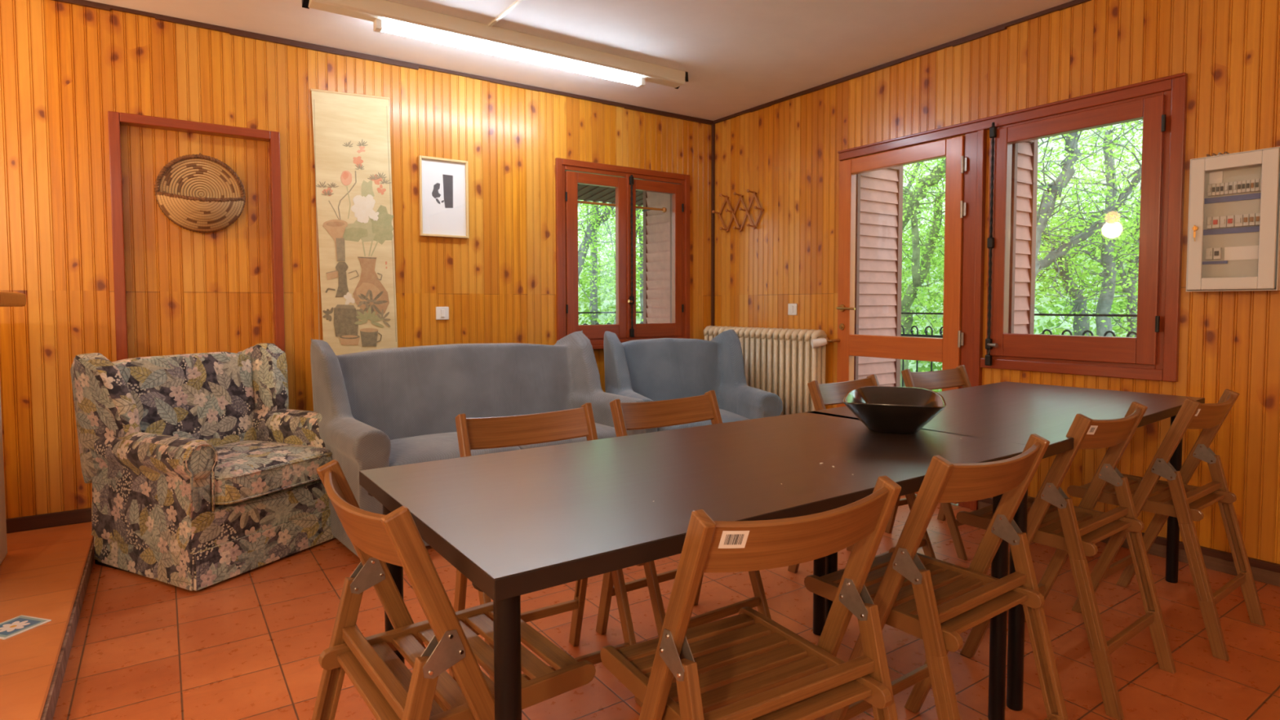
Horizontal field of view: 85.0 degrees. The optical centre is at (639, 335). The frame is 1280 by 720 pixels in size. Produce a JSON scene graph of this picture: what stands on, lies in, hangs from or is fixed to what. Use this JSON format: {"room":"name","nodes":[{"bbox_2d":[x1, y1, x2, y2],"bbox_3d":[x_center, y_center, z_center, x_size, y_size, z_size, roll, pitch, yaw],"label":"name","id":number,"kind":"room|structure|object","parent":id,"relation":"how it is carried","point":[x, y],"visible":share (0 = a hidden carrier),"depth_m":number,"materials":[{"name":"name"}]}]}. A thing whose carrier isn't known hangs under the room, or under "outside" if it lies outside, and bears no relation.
{"room":"dining room","nodes":[
{"label":"dining room","id":0,"kind":"room"},
{"bbox_2d":[40,537,93,719],"bbox_3d":[-0.633,1.055,0.492,0.008,0.069,7.000,-2,3,-34],"label":"trim","id":1,"kind":"structure","parent":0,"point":[50,707],"depth_m":2.19,"materials":[{"name":"wood"}]},
{"bbox_2d":[0,0,711,519],"bbox_3d":[-2.112,-0.325,3.817,6.850,2.535,0.250,-2,3,-34],"label":"wall","id":2,"kind":"structure","parent":0,"point":[64,66],"depth_m":3.64,"materials":[{"name":"brown wood"}]},
{"bbox_2d":[5,507,91,533],"bbox_3d":[-2.137,0.880,3.690,6.600,0.140,0.016,-2,3,-34],"label":"baseboard","id":3,"kind":"structure","parent":2,"relation":"attached to","point":[83,515],"depth_m":3.25,"materials":[{"name":"brown wood"}]},
{"bbox_2d":[107,111,284,360],"bbox_3d":[-2.250,-0.461,3.587,0.734,1.243,0.076,-2,3,-34],"label":"trim","id":4,"kind":"structure","parent":2,"relation":"attached to","point":[115,119],"depth_m":3.46,"materials":[{"name":"red wood"}]},
{"bbox_2d":[154,153,245,233],"bbox_3d":[-2.216,-0.727,3.530,0.394,0.405,0.162,-2,3,-35],"label":"wicker basket","id":5,"kind":"object","parent":2,"relation":"hanging from","point":[199,193],"visible":1,"depth_m":3.54,"materials":[{"name":"wicker"}]},
{"bbox_2d":[310,88,397,355],"bbox_3d":[-1.618,-0.575,3.982,0.446,1.609,0.013,-2,3,-34],"label":"scroll","id":6,"kind":"object","parent":2,"relation":"attached to","point":[352,131],"visible":1,"depth_m":3.97,"materials":[{"name":"paper"}]},
{"bbox_2d":[52,0,713,124],"bbox_3d":[-2.143,-1.568,3.580,6.598,0.030,0.018,-2,3,-34],"label":"trim","id":7,"kind":"structure","parent":2,"relation":"attached to","point":[234,32],"depth_m":3.92,"materials":[{"name":"brown wood"}]},
{"bbox_2d":[435,306,448,319],"bbox_3d":[-1.211,-0.137,4.281,0.080,0.080,0.018,-2,3,-34],"label":"light switch","id":8,"kind":"object","parent":2,"relation":"attached to","point":[442,313],"visible":1,"depth_m":4.28,"materials":[{"name":"white plastic"}]},
{"bbox_2d":[417,155,468,238],"bbox_3d":[-1.193,-0.839,4.254,0.300,0.474,0.026,-2,3,-34],"label":"picture frame","id":9,"kind":"object","parent":2,"relation":"attached to","point":[443,183],"visible":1,"depth_m":4.25,"materials":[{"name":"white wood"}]},
{"bbox_2d":[577,183,643,206],"bbox_3d":[-2.311,-1.361,4.455,9.100,0.450,1.100,-2,3,-34],"label":"roof eave","id":10,"kind":"object","parent":2,"relation":"attached to","point":[585,193],"visible":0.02,"depth_m":6.20},
{"bbox_2d":[555,157,689,349],"bbox_3d":[-0.111,-0.562,5.056,1.164,1.296,0.196,-2,3,-34],"label":"window","id":11,"kind":"structure","parent":2,"relation":"in","point":[569,173],"depth_m":5.00,"materials":[{"name":"red wood"}]},
{"bbox_2d":[577,200,666,213],"bbox_3d":[-0.254,-0.955,5.128,1.030,0.044,0.150,-2,3,-34],"label":"curtain rod","id":12,"kind":"object","parent":11,"relation":"attached to","point":[664,210],"visible":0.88,"depth_m":5.10,"materials":[{"name":"brown wood"}]},
{"bbox_2d":[643,191,671,323],"bbox_3d":[0.154,-0.592,5.611,0.040,1.300,0.400,-2,3,-34],"label":"louvered shutter","id":13,"kind":"object","parent":11,"relation":"attached to","point":[657,224],"visible":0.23,"depth_m":5.61,"materials":[{"name":"brown"}]},
{"bbox_2d":[711,123,715,325],"bbox_3d":[0.574,-0.435,5.492,0.022,2.435,0.022,-2,3,-34],"label":"trim","id":14,"kind":"structure","parent":2,"relation":"attached to","point":[713,140],"depth_m":5.46,"materials":[{"name":"brown wood"}]},
{"bbox_2d":[86,0,1073,120],"bbox_3d":[-0.141,-1.540,0.840,7.000,0.150,7.400,-2,3,-34],"label":"ceiling","id":15,"kind":"structure","parent":0,"point":[737,55],"depth_m":3.67,"materials":[{"name":"paint"}]},
{"bbox_2d":[302,0,688,88],"bbox_3d":[-0.619,-1.532,3.727,2.145,0.120,0.114,-2,3,-34],"label":"fluorescent light","id":16,"kind":"object","parent":15,"relation":"attached to","point":[386,16],"visible":1,"depth_m":3.61,"materials":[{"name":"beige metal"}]},
{"bbox_2d":[488,0,523,26],"bbox_3d":[-0.090,-1.537,2.574,0.016,0.010,2.400,-2,3,-34],"label":"cable conduit","id":17,"kind":"object","parent":15,"relation":"attached to","point":[516,2],"visible":1,"depth_m":3.40,"materials":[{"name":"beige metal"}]},
{"bbox_2d":[53,493,1279,719],"bbox_3d":[-0.129,1.126,0.993,6.850,0.120,7.250,-2,3,-34],"label":"floor","id":18,"kind":"structure","parent":0,"point":[249,645],"depth_m":2.29,"materials":[{"name":"tile"}]},
{"bbox_2d":[0,521,93,719],"bbox_3d":[-1.759,1.089,-0.280,2.724,0.075,7.000,-2,3,-34],"label":"platform","id":19,"kind":"object","parent":18,"relation":"on","point":[42,570],"depth_m":2.43,"materials":[{"name":"ceramic"}]},
{"bbox_2d":[0,291,26,564],"bbox_3d":[-2.842,0.400,2.224,1.347,1.083,0.840,-2,3,-34],"label":"fireplace","id":20,"kind":"object","parent":19,"relation":"on","point":[7,299],"visible":1,"depth_m":2.81,"materials":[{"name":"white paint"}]},
{"bbox_2d":[0,614,51,639],"bbox_3d":[-2.016,0.937,2.246,0.136,0.004,0.136,1,3,16],"label":"decorative tile","id":21,"kind":"object","parent":19,"relation":"on","point":[19,624],"depth_m":2.26,"materials":[{"name":"tile"}]},
{"bbox_2d":[70,342,335,591],"bbox_3d":[-1.876,0.516,3.159,0.785,0.914,0.910,1,3,24],"label":"armchair","id":22,"kind":"object","parent":18,"relation":"on","point":[201,470],"visible":0.94,"depth_m":2.92,"materials":[{"name":"fabric"}]},
{"bbox_2d":[210,440,331,504],"bbox_3d":[-1.797,0.588,3.127,0.600,0.166,0.572,1,3,24],"label":"seat cushion","id":23,"kind":"object","parent":22,"relation":"on","point":[246,472],"depth_m":3.00,"materials":[{"name":"fabric"}]},
{"bbox_2d":[311,459,595,719],"bbox_3d":[-0.383,0.650,1.297,0.484,0.806,0.426,-2,3,-37],"label":"folding chair","id":24,"kind":"object","parent":18,"relation":"on","point":[390,691],"visible":0.94,"depth_m":1.24,"materials":[{"name":"brown wood"}]},
{"bbox_2d":[310,329,646,556],"bbox_3d":[-0.815,0.461,3.712,1.614,0.929,0.834,-2,3,-39],"label":"sofa","id":25,"kind":"object","parent":18,"relation":"on","point":[391,406],"visible":0.55,"depth_m":3.68,"materials":[{"name":"grey fabric"}]},
{"bbox_2d":[389,431,520,466],"bbox_3d":[-0.979,0.581,3.405,0.658,0.172,0.550,-2,3,-39],"label":"seat cushion","id":26,"kind":"object","parent":25,"relation":"on","point":[421,446],"depth_m":3.25,"materials":[{"name":"grey fabric"}]},
{"bbox_2d":[517,422,616,449],"bbox_3d":[-0.477,0.561,3.818,0.658,0.172,0.550,-2,3,-39],"label":"seat cushion","id":27,"kind":"object","parent":25,"relation":"on","point":[604,430],"depth_m":3.69,"materials":[{"name":"grey fabric"}]},
{"bbox_2d":[448,402,645,706],"bbox_3d":[-0.265,0.619,1.972,0.426,0.806,0.484,-2,3,-32],"label":"folding chair","id":28,"kind":"object","parent":18,"relation":"on","point":[482,433],"visible":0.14,"depth_m":2.05,"materials":[{"name":"brown wood"}]},
{"bbox_2d":[595,390,771,637],"bbox_3d":[0.158,0.605,2.276,0.426,0.806,0.484,-2,3,-34],"label":"folding chair","id":29,"kind":"object","parent":18,"relation":"on","point":[626,416],"visible":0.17,"depth_m":2.32,"materials":[{"name":"brown wood"}]},
{"bbox_2d":[359,411,1025,719],"bbox_3d":[0.203,0.664,1.694,1.498,0.740,0.755,-2,3,-35],"label":"dining table","id":30,"kind":"object","parent":18,"relation":"on","point":[516,523],"visible":0.75,"depth_m":1.43,"materials":[{"name":"brown wood"}]},
{"bbox_2d":[843,386,946,434],"bbox_3d":[0.755,0.225,2.080,0.280,0.100,0.432,1,3,21],"label":"wooden bowl","id":31,"kind":"object","parent":30,"relation":"on","point":[881,409],"visible":1,"depth_m":1.97,"materials":[{"name":"black wood"}]},
{"bbox_2d":[603,328,782,432],"bbox_3d":[0.285,0.433,4.387,0.934,0.920,0.834,-1,3,-17],"label":"armchair","id":32,"kind":"object","parent":18,"relation":"on","point":[648,370],"visible":0.37,"depth_m":4.54,"materials":[{"name":"grey fabric"}]},
{"bbox_2d":[657,408,750,431],"bbox_3d":[0.327,0.540,4.262,0.628,0.172,0.550,-1,3,-17],"label":"seat cushion","id":33,"kind":"object","parent":32,"relation":"on","point":[726,415],"depth_m":4.10,"materials":[{"name":"grey fabric"}]},
{"bbox_2d":[600,475,901,719],"bbox_3d":[0.199,0.651,1.249,0.426,0.806,0.484,-2,3,-30],"label":"folding chair","id":34,"kind":"object","parent":18,"relation":"on","point":[746,665],"visible":1,"depth_m":1.20,"materials":[{"name":"brown wood"}]},
{"bbox_2d":[787,373,935,573],"bbox_3d":[0.927,0.579,2.825,0.426,0.806,0.484,-2,3,-37],"label":"folding chair","id":35,"kind":"object","parent":18,"relation":"on","point":[822,395],"visible":0.1,"depth_m":2.87,"materials":[{"name":"brown wood"}]},
{"bbox_2d":[884,364,971,559],"bbox_3d":[1.485,0.557,3.281,0.426,0.806,0.484,-2,3,-29],"label":"folding chair","id":36,"kind":"object","parent":18,"relation":"on","point":[957,376],"visible":0.23,"depth_m":3.36,"materials":[{"name":"brown wood"}]},
{"bbox_2d":[804,433,1068,719],"bbox_3d":[0.689,0.633,1.625,0.426,0.806,0.484,-2,3,-35],"label":"folding chair","id":37,"kind":"object","parent":18,"relation":"on","point":[904,583],"visible":0.97,"depth_m":1.55,"materials":[{"name":"brown wood"}]},
{"bbox_2d":[808,381,1204,711],"bbox_3d":[1.388,0.622,2.576,1.498,0.740,0.755,-2,3,-38],"label":"dining table","id":38,"kind":"object","parent":18,"relation":"on","point":[1004,411],"visible":0.47,"depth_m":2.38,"materials":[{"name":"brown wood"}]},
{"bbox_2d":[955,401,1176,719],"bbox_3d":[1.302,0.608,2.154,0.426,0.806,0.484,-2,3,-36],"label":"folding chair","id":39,"kind":"object","parent":18,"relation":"on","point":[1051,512],"visible":0.9,"depth_m":2.04,"materials":[{"name":"brown wood"}]},
{"bbox_2d":[1066,389,1266,661],"bbox_3d":[1.847,0.593,2.464,0.426,0.806,0.484,-2,3,-36],"label":"folding chair","id":40,"kind":"object","parent":18,"relation":"on","point":[1172,497],"visible":0.88,"depth_m":2.38,"materials":[{"name":"brown wood"}]},
{"bbox_2d":[714,0,1279,564],"bbox_3d":[2.660,-0.284,2.696,0.250,2.535,7.000,-2,3,-34],"label":"wall","id":41,"kind":"structure","parent":0,"point":[785,153],"depth_m":3.31,"materials":[{"name":"brown wood"}]},
{"bbox_2d":[711,189,764,232],"bbox_3d":[0.722,-0.923,5.191,0.093,0.300,0.488,-2,3,-34],"label":"peg rack","id":42,"kind":"object","parent":41,"relation":"attached to","point":[754,226],"visible":1,"depth_m":5.18,"materials":[{"name":"brown wood"}]},
{"bbox_2d":[703,325,839,415],"bbox_3d":[0.871,0.355,4.937,0.178,0.825,1.240,-2,3,-35],"label":"radiator","id":43,"kind":"object","parent":41,"relation":"attached to","point":[780,362],"visible":0.5,"depth_m":4.72,"materials":[{"name":"metal"}]},
{"bbox_2d":[787,303,797,315],"bbox_3d":[1.050,-0.182,4.812,0.018,0.080,0.080,-2,3,-34],"label":"light switch","id":44,"kind":"object","parent":41,"relation":"attached to","point":[792,308],"visible":1,"depth_m":4.80,"materials":[{"name":"white plastic"}]},
{"bbox_2d":[713,0,1091,124],"bbox_3d":[2.547,-1.533,2.565,0.018,0.028,7.000,-2,3,-34],"label":"trim","id":45,"kind":"structure","parent":41,"relation":"attached to","point":[983,33],"depth_m":3.95,"materials":[{"name":"brown wood"}]},
{"bbox_2d":[836,129,986,511],"bbox_3d":[1.557,-0.087,4.104,0.189,2.020,0.953,-2,3,-34],"label":"door","id":46,"kind":"structure","parent":41,"relation":"in","point":[961,344],"depth_m":3.82,"materials":[{"name":"red wood"}]},
{"bbox_2d":[837,72,1187,382],"bbox_3d":[1.812,-0.487,3.735,0.204,1.306,1.822,-2,3,-34],"label":"window","id":47,"kind":"structure","parent":41,"relation":"in","point":[1161,103],"depth_m":3.16,"materials":[{"name":"red wood"}]},
{"bbox_2d":[853,165,903,386],"bbox_3d":[1.560,-0.124,4.600,0.470,2.050,0.040,-2,3,-34],"label":"louvered shutter","id":48,"kind":"object","parent":47,"relation":"attached to","point":[879,193],"visible":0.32,"depth_m":4.58,"materials":[{"name":"brown"}]},
{"bbox_2d":[1008,139,1038,333],"bbox_3d":[2.038,-0.472,3.736,0.240,1.220,0.040,-2,3,-34],"label":"louvered shutter","id":49,"kind":"object","parent":47,"relation":"attached to","point":[1024,154],"visible":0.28,"depth_m":3.73,"materials":[{"name":"brown"}]},
{"bbox_2d":[977,497,1279,586],"bbox_3d":[2.555,0.943,2.668,0.022,0.085,6.984,-2,3,-34],"label":"baseboard","id":50,"kind":"structure","parent":41,"relation":"attached to","point":[1264,571],"depth_m":2.89,"materials":[{"name":"brown wood"}]},
{"bbox_2d":[1186,146,1279,291],"bbox_3d":[2.371,-0.451,2.785,0.118,0.544,0.288,-2,3,-34],"label":"wall cabinet","id":51,"kind":"object","parent":41,"relation":"attached to","point":[1233,245],"visible":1,"depth_m":2.78,"materials":[{"name":"white wood"}]},
{"bbox_2d":[1206,151,1229,156],"bbox_3d":[2.347,-0.735,2.835,0.049,0.018,0.076,-2,3,-34],"label":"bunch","id":52,"kind":"object","parent":51,"relation":"on","point":[1213,154],"visible":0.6,"depth_m":2.84,"materials":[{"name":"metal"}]},
{"bbox_3d":[-0.255,1.172,1.091,9.550,0.180,9.550,-2,3,-34],"label":"deck","id":53,"kind":"object","parent":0,"visible":0},
{"bbox_2d":[578,311,643,324],"bbox_3d":[-2.714,0.347,4.859,8.800,0.982,0.028,-2,3,-34],"label":"iron railing","id":54,"kind":"object","parent":53,"relation":"on","point":[579,312],"visible":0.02,"depth_m":6.43,"materials":[{"name":"black metal"}]},
{"bbox_2d":[901,312,1137,386],"bbox_3d":[3.404,0.385,3.722,0.028,0.982,8.800,-2,3,-34],"label":"iron railing","id":55,"kind":"object","parent":53,"relation":"on","point":[912,334],"visible":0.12,"depth_m":4.71,"materials":[{"name":"black metal"}]},
{"label":"outside","id":56,"kind":"structure","parent":0,"visible":0},
{"bbox_2d":[577,120,1142,391],"bbox_3d":[5.736,-7.969,33.006,88.000,20.242,88.000,-2,3,-34],"label":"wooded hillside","id":57,"kind":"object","parent":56,"point":[1097,164],"visible":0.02,"depth_m":32.21,"materials":[{"name":"green plant"}]},
{"bbox_2d":[589,201,598,324],"bbox_3d":[-1.410,-6.489,20.704,7.876,13.840,7.264,-2,3,-29],"label":"tree","id":58,"kind":"object","parent":57,"relation":"on","point":[594,307],"visible":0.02,"depth_m":20.52,"materials":[{"name":"green plant"}]},
{"bbox_2d":[577,200,643,324],"bbox_3d":[-0.474,-0.614,11.670,4.930,6.877,4.093,-2,3,-34],"label":"tree","id":59,"kind":"object","parent":57,"relation":"on","point":[600,219],"visible":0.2,"depth_m":11.22,"materials":[{"name":"green plant"}]},
{"bbox_2d":[577,200,643,322],"bbox_3d":[-0.094,-0.369,12.534,4.045,7.118,4.414,-2,3,-34],"label":"tree","id":60,"kind":"object","parent":57,"relation":"on","point":[640,228],"visible":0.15,"depth_m":12.44,"materials":[{"name":"green plant"}]},
{"bbox_2d":[613,205,639,324],"bbox_3d":[0.799,-4.785,14.840,6.894,12.608,6.486,1,3,29],"label":"tree","id":61,"kind":"object","parent":57,"relation":"on","point":[637,209],"visible":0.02,"depth_m":15.73,"materials":[{"name":"green plant"}]},
{"bbox_2d":[577,208,1138,391],"bbox_3d":[5.619,-0.764,19.402,22.161,7.648,25.134,-2,3,-34],"label":"undergrowth","id":62,"kind":"object","parent":57,"relation":"on","point":[600,301],"visible":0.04,"depth_m":19.87,"materials":[{"name":"green plant"}]},
{"bbox_2d":[902,163,935,199],"bbox_3d":[5.923,-4.692,15.344,6.568,13.065,7.234,1,3,20],"label":"tree","id":63,"kind":"object","parent":57,"relation":"on","point":[918,164],"visible":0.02,"depth_m":15.10,"materials":[{"name":"green plant"}]},
{"bbox_2d":[900,151,1102,386],"bbox_3d":[4.549,-0.164,11.515,4.111,6.376,4.639,-2,3,-34],"label":"tree","id":64,"kind":"object","parent":57,"relation":"on","point":[907,320],"visible":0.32,"depth_m":11.58,"materials":[{"name":"green plant"}]},
{"bbox_2d":[900,142,1105,386],"bbox_3d":[4.248,-0.564,10.172,4.505,7.993,4.515,-2,3,-34],"label":"tree","id":65,"kind":"object","parent":57,"relation":"on","point":[911,201],"visible":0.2,"depth_m":10.16,"materials":[{"name":"green plant"}]},
{"bbox_2d":[902,120,1142,302],"bbox_3d":[4.822,-0.252,8.342,4.198,7.404,4.597,-2,3,-34],"label":"tree","id":66,"kind":"object","parent":57,"relation":"on","point":[1049,197],"visible":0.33,"depth_m":8.12,"materials":[{"name":"green plant"}]},
{"bbox_2d":[907,120,1142,335],"bbox_3d":[5.736,-0.061,8.825,3.381,7.084,4.896,-2,3,-34],"label":"tree","id":67,"kind":"object","parent":57,"relation":"on","point":[1074,240],"visible":0.33,"depth_m":8.72,"materials":[{"name":"green plant"}]},
{"bbox_2d":[932,170,1140,337],"bbox_3d":[7.016,-0.482,11.752,4.651,5.164,4.230,-2,3,-28],"label":"tree","id":68,"kind":"object","parent":57,"relation":"on","point":[1080,308],"visible":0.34,"depth_m":11.46,"materials":[{"name":"green plant"}]},
{"bbox_2d":[1035,119,1142,336],"bbox_3d":[7.028,-0.741,10.438,4.473,6.436,4.327,-2,3,-34],"label":"tree","id":69,"kind":"object","parent":57,"relation":"on","point":[1104,324],"visible":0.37,"depth_m":10.45,"materials":[{"name":"green plant"}]},
{"bbox_2d":[1040,124,1142,337],"bbox_3d":[8.514,-1.188,11.980,4.288,6.104,3.892,1,3,18],"label":"tree","id":70,"kind":"object","parent":57,"relation":"on","point":[1127,287],"visible":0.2,"depth_m":11.87,"materials":[{"name":"green plant"}]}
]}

